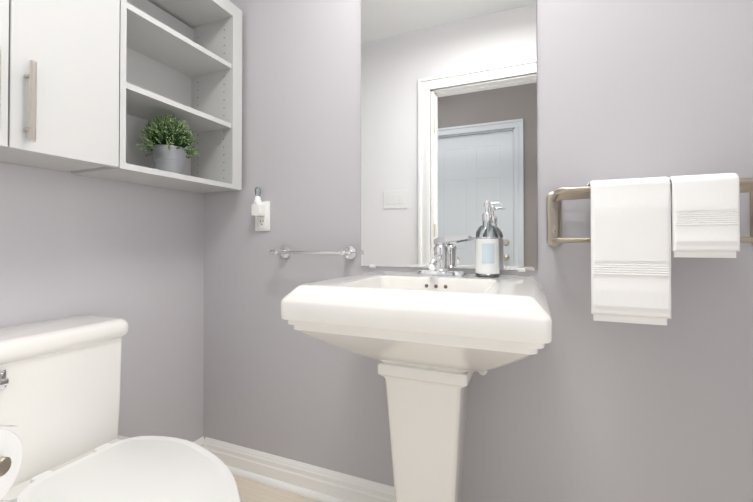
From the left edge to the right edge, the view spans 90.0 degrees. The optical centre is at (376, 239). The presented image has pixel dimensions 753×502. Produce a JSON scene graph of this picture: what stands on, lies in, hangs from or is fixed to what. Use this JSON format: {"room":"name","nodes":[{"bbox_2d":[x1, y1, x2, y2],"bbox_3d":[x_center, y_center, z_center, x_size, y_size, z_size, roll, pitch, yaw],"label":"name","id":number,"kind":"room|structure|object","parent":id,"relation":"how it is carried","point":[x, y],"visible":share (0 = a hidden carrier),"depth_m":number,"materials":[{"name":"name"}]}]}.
{"room":"bathroom","nodes":[
{"label":"bathroom","id":0,"kind":"room"},
{"bbox_2d":[0,162,203,441],"bbox_3d":[-1.090,-0.281,1.067,0.120,2.500,1.620,0,-1,23],"label":"wall","id":1,"kind":"structure","parent":0,"point":[131,254],"depth_m":1.36,"materials":[{"name":"grey paint"}]},
{"bbox_2d":[0,0,241,192],"bbox_3d":[-0.837,-0.584,1.139,0.290,0.752,1.007,0,-1,23],"label":"upper cabinet","id":2,"kind":"object","parent":1,"relation":"attached to","point":[90,88],"visible":1,"depth_m":1.12,"materials":[{"name":"white wood"}]},
{"bbox_2d":[136,113,198,173],"bbox_3d":[-0.732,-0.338,1.330,0.203,0.222,0.202,0,-1,23],"label":"potted plant","id":3,"kind":"object","parent":2,"relation":"in","point":[168,137],"visible":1,"depth_m":1.29,"materials":[{"name":"green plant"}]},
{"bbox_2d":[193,436,204,446],"bbox_3d":[-1.020,0.917,1.027,0.033,0.104,1.380,0,-1,23],"label":"baseboard","id":4,"kind":"structure","parent":1,"relation":"attached to","point":[199,441],"depth_m":1.65,"materials":[{"name":"white paint"}]},
{"bbox_2d":[233,475,319,501],"bbox_3d":[-0.194,1.000,0.063,3.740,0.080,2.760,0,-1,23],"label":"floor","id":5,"kind":"structure","parent":0,"point":[251,491],"depth_m":1.44,"materials":[{"name":"beige tile"}]},
{"bbox_2d":[0,425,21,500],"bbox_3d":[-0.692,0.620,0.527,0.294,0.687,0.223,0,-1,23],"label":"toilet paper holder","id":6,"kind":"object","parent":5,"relation":"on","point":[10,453],"visible":1,"depth_m":0.57,"materials":[{"name":"white paper"}]},
{"bbox_2d":[0,315,240,501],"bbox_3d":[-0.665,0.602,0.891,0.799,0.728,0.438,0,-1,23],"label":"toilet","id":7,"kind":"object","parent":5,"relation":"on","point":[60,382],"visible":0.98,"depth_m":0.96,"materials":[{"name":"white ceramic"}]},
{"bbox_2d":[281,236,551,501],"bbox_3d":[0.138,0.476,1.005,0.582,0.980,0.532,0,-1,23],"label":"sink","id":8,"kind":"object","parent":5,"relation":"on","point":[435,336],"visible":1,"depth_m":0.87,"materials":[{"name":"white ceramic"}]},
{"bbox_2d":[416,236,470,275],"bbox_3d":[0.193,0.048,1.137,0.174,0.122,0.155,0,-1,23],"label":"faucet","id":9,"kind":"object","parent":8,"relation":"on","point":[438,265],"depth_m":1.16,"materials":[{"name":"silver metal"}]},
{"bbox_2d":[475,201,501,276],"bbox_3d":[0.333,-0.004,1.120,0.077,0.224,0.070,0,-1,23],"label":"soap dispenser","id":10,"kind":"object","parent":8,"relation":"on","point":[486,256],"visible":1,"depth_m":1.10,"materials":[{"name":"clear glass"}]},
{"bbox_2d":[203,0,752,501],"bbox_3d":[0.292,-0.279,1.302,2.250,2.500,0.120,0,-1,23],"label":"wall","id":11,"kind":"structure","parent":0,"point":[583,406],"depth_m":1.13,"materials":[{"name":"grey paint"}]},
{"bbox_2d":[251,187,269,230],"bbox_3d":[-0.476,-0.126,1.532,0.074,0.177,0.044,0,-1,23],"label":"electrical outlet plate","id":12,"kind":"object","parent":11,"relation":"attached to","point":[260,211],"visible":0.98,"depth_m":1.53,"materials":[{"name":"white plastic"}]},
{"bbox_2d":[203,437,395,501],"bbox_3d":[0.270,0.919,1.217,2.234,0.104,0.033,0,-1,23],"label":"baseboard","id":13,"kind":"structure","parent":11,"relation":"attached to","point":[317,483],"depth_m":1.46,"materials":[{"name":"white paint"}]},
{"bbox_2d":[270,245,356,259],"bbox_3d":[-0.242,0.047,1.419,0.345,0.052,0.069,0,-1,23],"label":"towel bar","id":14,"kind":"object","parent":11,"relation":"attached to","point":[349,252],"visible":1,"depth_m":1.39,"materials":[{"name":"silver metal"}]},
{"bbox_2d":[361,0,536,271],"bbox_3d":[0.217,-0.445,1.265,0.591,1.089,0.008,0,-1,23],"label":"mirror","id":15,"kind":"object","parent":11,"relation":"attached to","point":[448,118],"visible":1,"depth_m":1.25,"materials":[{"name":"clear glass"}]},
{"bbox_2d":[546,173,752,325],"bbox_3d":[0.706,0.024,0.933,0.512,0.339,0.234,0,-1,23],"label":"towel rack","id":16,"kind":"object","parent":11,"relation":"attached to","point":[630,239],"visible":1,"depth_m":0.85,"materials":[{"name":"white fabric"}]}
]}

